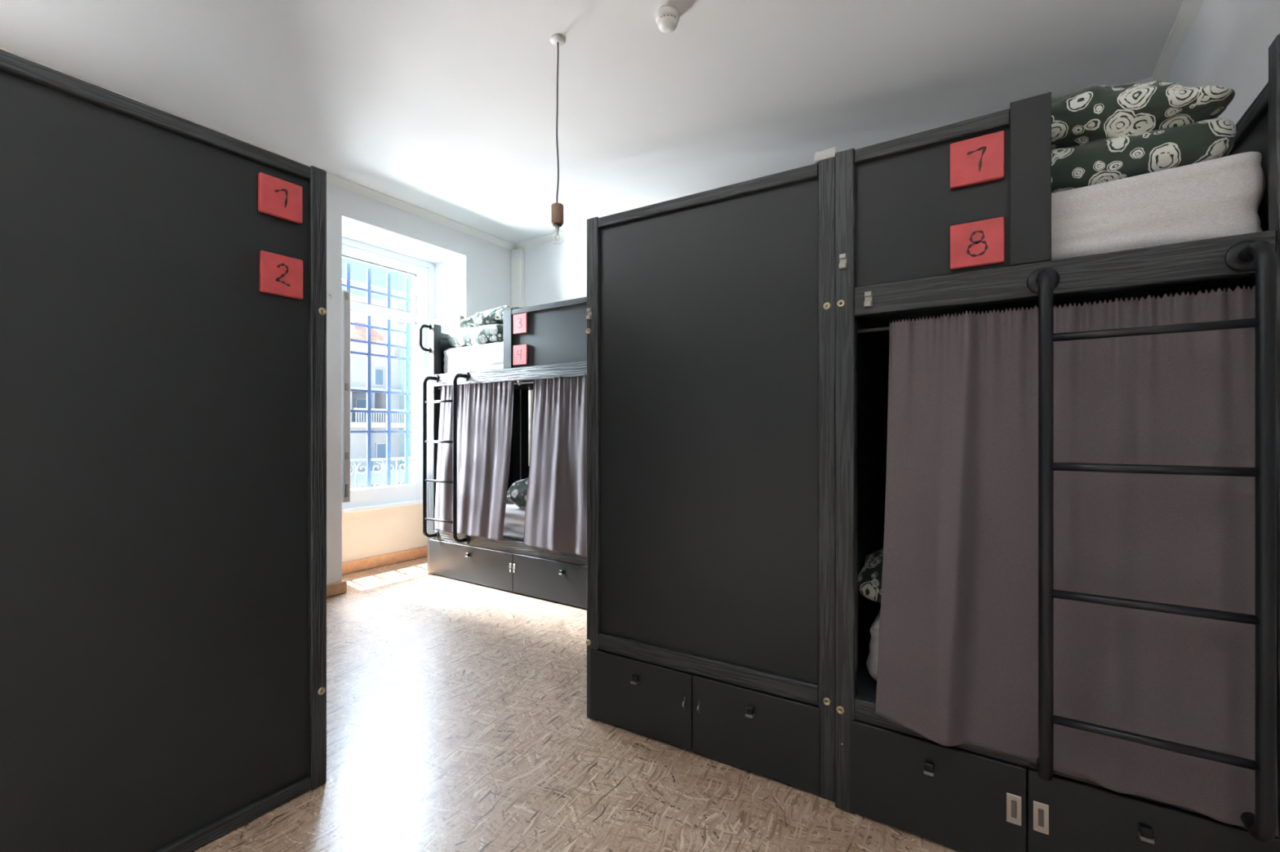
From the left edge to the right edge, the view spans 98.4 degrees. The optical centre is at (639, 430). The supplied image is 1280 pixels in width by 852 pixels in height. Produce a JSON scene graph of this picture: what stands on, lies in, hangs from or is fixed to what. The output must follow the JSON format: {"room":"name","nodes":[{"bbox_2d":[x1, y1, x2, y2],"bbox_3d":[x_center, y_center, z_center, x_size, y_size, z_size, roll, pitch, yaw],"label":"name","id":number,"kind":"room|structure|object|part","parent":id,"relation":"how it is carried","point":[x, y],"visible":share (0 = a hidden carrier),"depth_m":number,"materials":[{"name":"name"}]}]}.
{"room":"dormitory","nodes":[
{"label":"dormitory","id":0,"kind":"room"},
{"bbox_2d":[342,546,426,575],"bbox_3d":[-2.354,1.170,4.897,0.022,0.100,1.143,0,0,33],"label":"baseboard","id":1,"kind":"structure","parent":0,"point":[357,566],"depth_m":4.95,"materials":[{"name":"brown wood"}]},
{"bbox_2d":[326,182,512,584],"bbox_3d":[-3.297,-0.325,3.174,0.722,3.090,6.576,0,0,33],"label":"wall","id":2,"kind":"structure","parent":0,"point":[473,273],"depth_m":4.73,"materials":[{"name":"white paint"}]},
{"bbox_2d":[0,47,515,249],"bbox_3d":[-2.974,-1.845,2.962,0.050,0.050,6.276,0,0,33],"label":"trim","id":3,"kind":"structure","parent":2,"relation":"attached to","point":[332,179],"depth_m":4.43,"materials":[{"name":"white paint"}]},
{"bbox_2d":[326,580,346,597],"bbox_3d":[-3.542,1.174,2.304,0.225,0.092,4.552,0,0,33],"label":"baseboard","id":4,"kind":"structure","parent":2,"relation":"attached to","point":[339,588],"depth_m":4.08,"materials":[{"name":"brown wood"}]},
{"bbox_2d":[342,262,411,487],"bbox_3d":[-2.553,-0.240,5.064,0.025,2.520,1.250,0,0,33],"label":"window grille","id":5,"kind":"object","parent":2,"relation":"in","point":[347,285],"visible":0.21,"depth_m":5.27,"materials":[{"name":"blue metal"}]},
{"bbox_2d":[350,457,411,488],"bbox_3d":[-2.562,0.521,5.156,0.234,0.497,1.610,0,0,33],"label":"balcony railing","id":6,"kind":"object","parent":2,"relation":"attached to","point":[384,467],"visible":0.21,"depth_m":5.39,"materials":[{"name":"white metal"}]},
{"bbox_3d":[-2.648,0.285,5.216,0.024,0.024,1.600,0,0,33],"label":"rail","id":7,"kind":"part","parent":6,"relation":"part of","materials":[{"name":"white metal"}]},
{"bbox_2d":[342,236,464,514],"bbox_3d":[-2.148,-0.459,4.761,0.575,2.302,1.143,0,0,33],"label":"window","id":8,"kind":"structure","parent":2,"relation":"in","point":[422,273],"depth_m":5.03,"materials":[{"name":"white paint"}]},
{"bbox_3d":[-2.393,-0.255,4.285,0.440,1.600,0.054,0,0,33],"label":"sash frame","id":9,"kind":"part","parent":8,"relation":"part of","materials":[{"name":"white paint"}]},
{"bbox_3d":[-2.207,0.455,4.158,0.010,0.100,0.024,0,0,33],"label":"lock plate","id":10,"kind":"part","parent":8,"relation":"part of","materials":[{"name":"silver metal"}]},
{"bbox_3d":[-2.207,0.193,4.158,0.010,0.055,0.024,0,0,33],"label":"lock plate","id":11,"kind":"part","parent":8,"relation":"part of","materials":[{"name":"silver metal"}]},
{"bbox_3d":[-2.207,-0.327,4.158,0.010,0.055,0.024,0,0,33],"label":"lock plate","id":12,"kind":"part","parent":8,"relation":"part of","materials":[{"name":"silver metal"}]},
{"bbox_3d":[-2.207,-1.010,4.158,0.010,0.050,0.024,0,0,33],"label":"lock plate","id":13,"kind":"part","parent":8,"relation":"part of","materials":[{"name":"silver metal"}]},
{"bbox_3d":[-2.325,0.675,4.878,0.110,0.034,1.143,0,0,33],"label":"sill","id":14,"kind":"part","parent":8,"relation":"part of","materials":[{"name":"white paint"}]},
{"bbox_3d":[-1.810,-0.255,5.170,0.440,1.600,0.054,0,0,33],"label":"sash frame","id":15,"kind":"part","parent":8,"relation":"part of","materials":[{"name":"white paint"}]},
{"bbox_2d":[523,232,586,307],"bbox_3d":[0.794,-0.325,4.327,4.843,3.090,0.150,0,0,33],"label":"wall","id":16,"kind":"structure","parent":0,"point":[553,272],"depth_m":5.29,"materials":[{"name":"white paint"}]},
{"bbox_2d":[511,248,524,479],"bbox_3d":[-1.227,-0.295,5.533,0.140,3.030,0.060,0,0,33],"label":"trim","id":17,"kind":"structure","parent":16,"relation":"attached to","point":[517,255],"depth_m":5.50,"materials":[{"name":"white paint"}]},
{"bbox_2d":[514,76,1155,249],"bbox_3d":[0.739,-1.845,4.244,4.843,0.050,0.050,0,0,33],"label":"trim","id":18,"kind":"structure","parent":16,"relation":"attached to","point":[582,229],"depth_m":5.24,"materials":[{"name":"white paint"}]},
{"bbox_2d":[0,0,1183,244],"bbox_3d":[-1.212,-1.930,1.801,5.715,0.120,6.576,0,0,33],"label":"ceiling","id":19,"kind":"structure","parent":0,"point":[447,108],"depth_m":2.89,"materials":[{"name":"white paint"}]},
{"bbox_2d":[550,34,564,244],"bbox_3d":[-0.395,-1.381,2.640,0.072,0.979,0.072,0,0,33],"label":"pendant lamp","id":20,"kind":"object","parent":19,"relation":"hanging from","point":[557,209],"visible":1,"depth_m":2.63,"materials":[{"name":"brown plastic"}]},
{"bbox_3d":[-0.395,-1.468,2.640,0.016,0.783,0.014,0,0,33],"label":"cord","id":21,"kind":"part","parent":20,"relation":"part of","materials":[{"name":"grey plastic"}]},
{"bbox_2d":[656,4,679,33],"bbox_3d":[0.124,-1.835,2.477,0.104,0.070,0.104,0,0,33],"label":"smoke detector","id":22,"kind":"object","parent":19,"relation":"attached to","point":[667,16],"visible":1,"depth_m":2.45,"materials":[{"name":"white plastic"}]},
{"bbox_2d":[657,13,677,20],"bbox_3d":[0.124,-1.833,2.477,0.086,0.012,0.086,0,0,33],"label":"vent","id":23,"kind":"object","parent":22,"relation":"attached to","point":[660,16],"depth_m":2.44,"materials":[{"name":"grey plastic"}]},
{"bbox_2d":[191,556,1029,851],"bbox_3d":[-1.212,1.245,1.801,5.715,0.050,6.576,0,0,33],"label":"floor","id":24,"kind":"structure","parent":0,"point":[457,721],"depth_m":2.03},
{"bbox_2d":[0,48,326,851],"bbox_3d":[-2.219,0.161,2.040,2.056,2.118,1.030,0,0,33],"label":"partition panel","id":25,"kind":"object","parent":24,"relation":"on","point":[163,274],"visible":1,"depth_m":1.52,"materials":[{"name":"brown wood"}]},
{"bbox_3d":[-1.383,-0.871,1.490,0.040,0.042,0.926,0,0,33],"label":"rail","id":26,"kind":"part","parent":25,"relation":"part of","materials":[{"name":"grey wood"}]},
{"bbox_3d":[-1.385,1.195,1.491,0.043,0.044,0.926,0,0,33],"label":"rail","id":27,"kind":"part","parent":25,"relation":"part of","materials":[{"name":"grey wood"}]},
{"bbox_3d":[-1.134,0.161,1.911,0.090,2.118,0.052,0,0,33],"label":"post","id":28,"kind":"part","parent":25,"relation":"part of","materials":[{"name":"grey wood"}]},
{"bbox_2d":[418,297,586,608],"bbox_3d":[-0.707,0.152,4.509,2.060,2.136,1.160,0,0,33],"label":"bunk bed","id":29,"kind":"object","parent":24,"relation":"on","point":[546,340],"visible":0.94,"depth_m":4.17,"materials":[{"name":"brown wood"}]},
{"bbox_3d":[-1.812,-0.780,4.640,0.025,0.224,0.097,0,0,33],"label":"grab handle","id":30,"kind":"part","parent":29,"relation":"part of","materials":[{"name":"black metal"}]},
{"bbox_3d":[-1.754,0.161,4.704,0.096,2.118,0.073,0,0,33],"label":"post","id":31,"kind":"part","parent":29,"relation":"part of","materials":[{"name":"grey wood"}]},
{"bbox_3d":[-1.513,-0.819,5.117,0.045,0.046,0.884,0,0,33],"label":"rail","id":32,"kind":"part","parent":29,"relation":"part of","materials":[{"name":"grey wood"}]},
{"bbox_3d":[-1.515,-0.620,5.119,0.016,0.360,0.884,0,0,33],"label":"panel","id":33,"kind":"part","parent":29,"relation":"part of","materials":[{"name":"grey laminate"}]},
{"bbox_3d":[-1.214,1.065,4.630,0.992,0.286,0.556,0,0,33],"label":"drawer","id":34,"kind":"part","parent":29,"relation":"part of","materials":[{"name":"grey laminate"}]},
{"bbox_2d":[444,342,503,373],"bbox_3d":[-0.672,-0.568,4.566,1.868,0.266,0.932,0,0,33],"label":"mattress","id":35,"kind":"object","parent":29,"relation":"on","point":[484,357],"visible":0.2,"depth_m":4.47,"materials":[{"name":"fabric"}]},
{"bbox_2d":[448,323,502,347],"bbox_3d":[-1.286,-0.777,4.637,0.732,0.216,0.360,0,0,32],"label":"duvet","id":36,"kind":"object","parent":35,"relation":"on","point":[488,333],"visible":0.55,"depth_m":4.46,"materials":[{"name":"fabric"}]},
{"bbox_2d":[460,305,519,327],"bbox_3d":[-1.165,-0.915,4.607,0.631,0.205,0.386,0,0,29],"label":"pillow","id":37,"kind":"object","parent":36,"relation":"on","point":[494,316],"visible":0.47,"depth_m":4.45,"materials":[{"name":"fabric"}]},
{"bbox_2d":[434,379,514,541],"bbox_3d":[-1.327,0.225,4.365,0.893,1.221,0.069,0,0,33],"label":"curtain","id":38,"kind":"object","parent":29,"relation":"hanging from","point":[485,410],"visible":0.93,"depth_m":4.33,"materials":[{"name":"fabric"}]},
{"bbox_3d":[-0.931,-0.355,4.168,1.868,0.012,0.012,0,0,33],"label":"curtain rod","id":39,"kind":"part","parent":29,"relation":"part of","materials":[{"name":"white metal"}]},
{"bbox_3d":[-0.991,-0.693,4.184,0.087,0.446,0.044,0,0,33],"label":"guard post","id":40,"kind":"part","parent":29,"relation":"part of","materials":[{"name":"grey laminate"}]},
{"bbox_3d":[-1.515,0.270,5.119,0.016,1.300,0.884,0,0,33],"label":"panel","id":41,"kind":"part","parent":29,"relation":"part of","materials":[{"name":"grey laminate"}]},
{"bbox_3d":[-0.942,-0.420,4.152,1.868,0.100,0.045,0,0,33],"label":"rail","id":42,"kind":"part","parent":29,"relation":"part of","materials":[{"name":"grey wood"}]},
{"bbox_3d":[-0.941,0.873,4.153,1.868,0.095,0.045,0,0,33],"label":"bed rail","id":43,"kind":"part","parent":29,"relation":"part of","materials":[{"name":"grey wood"}]},
{"bbox_2d":[502,500,525,540],"bbox_3d":[-0.667,0.738,4.569,1.865,0.236,0.906,0,0,33],"label":"mattress","id":44,"kind":"object","parent":29,"relation":"on","point":[514,517],"visible":0.06,"depth_m":4.26,"materials":[{"name":"fabric"}]},
{"bbox_2d":[506,477,528,510],"bbox_3d":[-0.777,0.510,4.365,0.622,0.274,0.342,0,0,36],"label":"pillow","id":45,"kind":"object","parent":44,"relation":"on","point":[517,492],"visible":0.3,"depth_m":4.31,"materials":[{"name":"fabric"}]},
{"bbox_3d":[-1.228,0.161,5.503,0.096,2.118,0.073,0,0,33],"label":"post","id":46,"kind":"part","parent":29,"relation":"part of","materials":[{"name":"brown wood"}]},
{"bbox_3d":[-0.399,0.040,4.976,1.868,1.760,0.018,0,0,33],"label":"panel","id":47,"kind":"part","parent":29,"relation":"part of","materials":[{"name":"grey laminate"}]},
{"bbox_2d":[528,380,533,466],"bbox_3d":[-0.796,-0.070,4.110,0.074,0.670,0.074,0,0,33],"label":"tube","id":48,"kind":"object","parent":29,"relation":"hanging from","point":[530,387],"visible":0.29,"depth_m":4.08,"materials":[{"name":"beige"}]},
{"bbox_3d":[-0.558,-0.889,3.899,0.949,0.038,0.040,0,0,33],"label":"rail","id":49,"kind":"part","parent":29,"relation":"part of","materials":[{"name":"grey wood"}]},
{"bbox_3d":[-0.553,-0.670,3.906,0.949,0.420,0.018,0,0,33],"label":"guard panel","id":50,"kind":"part","parent":29,"relation":"part of","materials":[{"name":"grey laminate"}]},
{"bbox_3d":[-0.383,1.065,4.082,0.990,0.286,0.556,0,0,33],"label":"drawer","id":51,"kind":"part","parent":29,"relation":"part of","materials":[{"name":"grey laminate"}]},
{"bbox_2d":[523,373,586,556],"bbox_3d":[-0.512,0.232,3.825,0.824,1.236,0.080,0,0,33],"label":"curtain","id":52,"kind":"object","parent":29,"relation":"hanging from","point":[556,512],"visible":0.73,"depth_m":3.85,"materials":[{"name":"fabric"}]},
{"bbox_3d":[-0.547,0.989,3.842,0.026,0.030,0.026,0,0,33],"label":"knob","id":53,"kind":"part","parent":29,"relation":"part of","materials":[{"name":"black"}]},
{"bbox_2d":[586,156,835,802],"bbox_3d":[0.737,0.161,2.932,1.023,2.118,2.082,0,0,32],"label":"partition panel","id":54,"kind":"object","parent":24,"relation":"on","point":[710,317],"visible":0.92,"depth_m":2.04,"materials":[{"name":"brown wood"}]},
{"bbox_3d":[-0.180,0.161,2.366,0.058,2.118,0.090,0,0,32],"label":"post","id":55,"kind":"part","parent":54,"relation":"part of","materials":[{"name":"grey wood"}]},
{"bbox_3d":[-0.021,0.989,2.192,0.026,0.030,0.026,0,0,32],"label":"knob","id":56,"kind":"part","parent":54,"relation":"part of","materials":[{"name":"black metal"}]},
{"bbox_3d":[0.137,1.065,2.436,0.475,0.286,0.556,0,0,32],"label":"drawer","id":57,"kind":"part","parent":54,"relation":"part of","materials":[{"name":"grey laminate"}]},
{"bbox_3d":[0.218,-0.871,2.092,0.906,0.042,0.040,0,0,32],"label":"rail","id":58,"kind":"part","parent":54,"relation":"part of","materials":[{"name":"grey wood"}]},
{"bbox_3d":[0.219,0.885,2.094,0.906,0.066,0.043,0,0,32],"label":"rail","id":59,"kind":"part","parent":54,"relation":"part of","materials":[{"name":"grey wood"}]},
{"bbox_3d":[0.223,0.000,2.100,0.916,1.720,0.018,0,0,32],"label":"panel","id":60,"kind":"part","parent":54,"relation":"part of","materials":[{"name":"grey laminate"}]},
{"bbox_3d":[0.387,0.989,1.940,0.026,0.030,0.026,0,0,32],"label":"knob","id":61,"kind":"part","parent":54,"relation":"part of","materials":[{"name":"black metal"}]},
{"bbox_3d":[0.542,1.065,2.186,0.469,0.286,0.556,0,0,32],"label":"drawer","id":62,"kind":"part","parent":54,"relation":"part of","materials":[{"name":"grey laminate"}]},
{"bbox_2d":[813,146,838,163],"bbox_3d":[0.647,-0.918,1.885,0.077,0.040,0.120,0,0,33],"label":"box","id":63,"kind":"object","parent":54,"relation":"on","point":[829,153],"visible":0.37,"depth_m":1.83,"materials":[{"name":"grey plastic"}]},
{"bbox_3d":[0.640,0.161,1.858,0.058,2.118,0.090,0,0,32],"label":"post","id":64,"kind":"part","parent":54,"relation":"part of","materials":[{"name":"grey wood"}]},
{"bbox_2d":[835,33,1279,851],"bbox_3d":[1.590,0.157,2.304,1.032,2.126,2.190,0,0,33],"label":"bunk bed","id":65,"kind":"object","parent":24,"relation":"on","point":[951,219],"visible":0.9,"depth_m":1.54,"materials":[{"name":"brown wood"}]},
{"bbox_3d":[0.669,0.161,1.788,0.060,2.118,0.055,0,0,33],"label":"post","id":66,"kind":"part","parent":65,"relation":"part of","materials":[{"name":"grey wood"}]},
{"bbox_2d":[866,608,880,680],"bbox_3d":[1.631,0.744,2.367,0.920,0.228,1.885,0,0,33],"label":"mattress","id":67,"kind":"object","parent":65,"relation":"on","point":[873,658],"visible":0.05,"depth_m":1.83,"materials":[{"name":"fabric"}]},
{"bbox_2d":[857,547,883,603],"bbox_3d":[1.020,0.516,1.866,0.519,0.231,0.326,0,0,32],"label":"pillow","id":68,"kind":"object","parent":67,"relation":"on","point":[869,579],"visible":0.13,"depth_m":1.89,"materials":[{"name":"fabric"}]},
{"bbox_3d":[1.214,-0.410,2.630,0.045,0.090,1.950,0,0,33],"label":"rail","id":69,"kind":"part","parent":65,"relation":"part of","materials":[{"name":"grey metal"}]},
{"bbox_3d":[1.212,0.270,2.631,0.016,1.300,1.950,0,0,33],"label":"panel","id":70,"kind":"part","parent":65,"relation":"part of","materials":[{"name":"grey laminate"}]},
{"bbox_3d":[1.083,-0.320,1.533,0.910,0.012,0.012,0,0,33],"label":"curtain rod","id":71,"kind":"part","parent":65,"relation":"part of","materials":[{"name":"silver metal"}]},
{"bbox_3d":[0.846,0.989,1.616,0.026,0.030,0.026,0,0,33],"label":"knob","id":72,"kind":"part","parent":65,"relation":"part of","materials":[{"name":"black metal"}]},
{"bbox_3d":[0.862,-0.871,1.655,0.410,0.042,0.040,0,0,33],"label":"rail","id":73,"kind":"part","parent":65,"relation":"part of","materials":[{"name":"grey wood"}]},
{"bbox_3d":[0.867,-0.655,1.662,0.410,0.410,0.018,0,0,33],"label":"guard panel","id":74,"kind":"part","parent":65,"relation":"part of","materials":[{"name":"grey laminate"}]},
{"bbox_3d":[1.010,1.065,1.857,0.460,0.286,0.556,0,0,33],"label":"drawer","id":75,"kind":"part","parent":65,"relation":"part of","materials":[{"name":"grey laminate"}]},
{"bbox_2d":[875,304,1038,764],"bbox_3d":[0.890,0.277,1.571,0.416,1.238,0.118,0,0,33],"label":"curtain","id":76,"kind":"object","parent":65,"relation":"hanging from","point":[957,662],"visible":0.98,"depth_m":1.55,"materials":[{"name":"fabric"}]},
{"bbox_3d":[1.073,0.885,1.518,0.912,0.066,0.043,0,0,33],"label":"rail","id":77,"kind":"part","parent":65,"relation":"part of","materials":[{"name":"grey wood"}]},
{"bbox_3d":[1.072,-0.680,1.517,0.092,0.451,0.044,0,0,33],"label":"guard post","id":78,"kind":"part","parent":65,"relation":"part of","materials":[{"name":"grey laminate"}]},
{"bbox_3d":[1.072,-0.409,1.517,0.912,0.092,0.045,0,0,33],"label":"rail","id":79,"kind":"part","parent":65,"relation":"part of","materials":[{"name":"grey wood"}]},
{"bbox_3d":[1.243,0.989,1.355,0.026,0.030,0.026,0,0,33],"label":"knob","id":80,"kind":"part","parent":65,"relation":"part of","materials":[{"name":"black metal"}]},
{"bbox_3d":[1.403,1.065,1.598,0.474,0.286,0.556,0,0,33],"label":"drawer","id":81,"kind":"part","parent":65,"relation":"part of","materials":[{"name":"grey laminate"}]},
{"bbox_2d":[1051,151,1266,260],"bbox_3d":[1.629,-0.563,2.352,0.955,0.252,1.949,0,0,33],"label":"mattress","id":82,"kind":"object","parent":65,"relation":"on","point":[1221,197],"visible":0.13,"depth_m":1.40,"materials":[{"name":"fabric"}]},
{"bbox_2d":[1051,118,1236,193],"bbox_3d":[1.350,-0.743,1.648,0.563,0.189,0.369,0,0,35],"label":"duvet","id":83,"kind":"object","parent":82,"relation":"on","point":[1099,161],"visible":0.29,"depth_m":1.46,"materials":[{"name":"fabric"}]},
{"bbox_2d":[1051,80,1235,149],"bbox_3d":[1.347,-0.883,1.692,0.606,0.257,0.454,0,0,39],"label":"pillow","id":84,"kind":"object","parent":83,"relation":"on","point":[1094,112],"visible":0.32,"depth_m":1.47,"materials":[{"name":"fabric"}]},
{"bbox_2d":[1053,285,1278,836],"bbox_3d":[1.258,0.284,1.360,0.418,1.244,0.061,0,0,33],"label":"curtain","id":85,"kind":"object","parent":65,"relation":"hanging from","point":[1183,398],"visible":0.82,"depth_m":1.35,"materials":[{"name":"fabric"}]},
{"bbox_3d":[2.038,-0.410,2.087,0.045,0.090,1.950,0,0,33],"label":"rail","id":86,"kind":"part","parent":65,"relation":"part of","materials":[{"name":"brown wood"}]},
{"bbox_3d":[2.038,-0.819,2.087,0.045,0.046,1.950,0,0,33],"label":"rail","id":87,"kind":"part","parent":65,"relation":"part of","materials":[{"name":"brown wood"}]},
{"bbox_3d":[2.040,-0.620,2.086,0.016,0.360,1.950,0,0,33],"label":"panel","id":88,"kind":"part","parent":65,"relation":"part of","materials":[{"name":"grey laminate"}]},
{"bbox_3d":[1.481,0.161,1.254,0.060,2.118,0.055,0,0,33],"label":"post","id":89,"kind":"part","parent":65,"relation":"part of","materials":[{"name":"grey wood"}]},
{"bbox_2d":[1164,0,1279,124],"bbox_3d":[1.112,-0.325,0.271,0.150,3.090,6.576,0,0,33],"label":"wall","id":90,"kind":"structure","parent":0,"point":[1227,43],"depth_m":2.04,"materials":[{"name":"white paint"}]},
{"bbox_2d":[1151,0,1203,82],"bbox_3d":[1.029,-1.845,0.326,0.050,0.050,6.276,0,0,33],"label":"trim","id":91,"kind":"structure","parent":90,"relation":"attached to","point":[1188,10],"depth_m":2.59,"materials":[{"name":"white paint"}]},
{"label":"outside","id":92,"kind":"structure","parent":0,"visible":0},
{"bbox_3d":[-21.594,9.320,26.193,55.120,0.200,80.000,0,0,33],"label":"street","id":93,"kind":"object","parent":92,"visible":0},
{"bbox_2d":[342,278,411,488],"bbox_3d":[-8.232,2.440,18.591,3.800,13.560,14.000,0,0,33],"label":"apartment building","id":94,"kind":"structure","parent":93,"relation":"on","point":[357,362],"depth_m":16.95,"materials":[{"name":"white stone"}]},
{"bbox_3d":[-8.662,-0.600,17.348,0.030,0.720,0.450,0,0,33],"label":"pane","id":95,"kind":"part","parent":94,"relation":"part of","materials":[{"name":"clear glass"}]},
{"bbox_3d":[-7.251,-2.770,17.945,0.350,3.140,14.000,0,0,33],"label":"cornice","id":96,"kind":"part","parent":94,"relation":"part of","materials":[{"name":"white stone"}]},
{"bbox_3d":[-7.983,-1.630,16.889,0.030,0.460,0.230,0,0,33],"label":"pane","id":97,"kind":"part","parent":94,"relation":"part of","materials":[{"name":"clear glass"}]},
{"bbox_3d":[-7.623,-0.610,16.334,0.060,0.060,1.700,0,0,33],"label":"balcony handrail","id":98,"kind":"part","parent":94,"relation":"part of","materials":[{"name":"white stone"}]},
{"bbox_3d":[-7.941,0.670,16.951,0.030,0.500,0.260,0,0,33],"label":"pane","id":99,"kind":"part","parent":94,"relation":"part of","materials":[{"name":"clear glass"}]}
]}

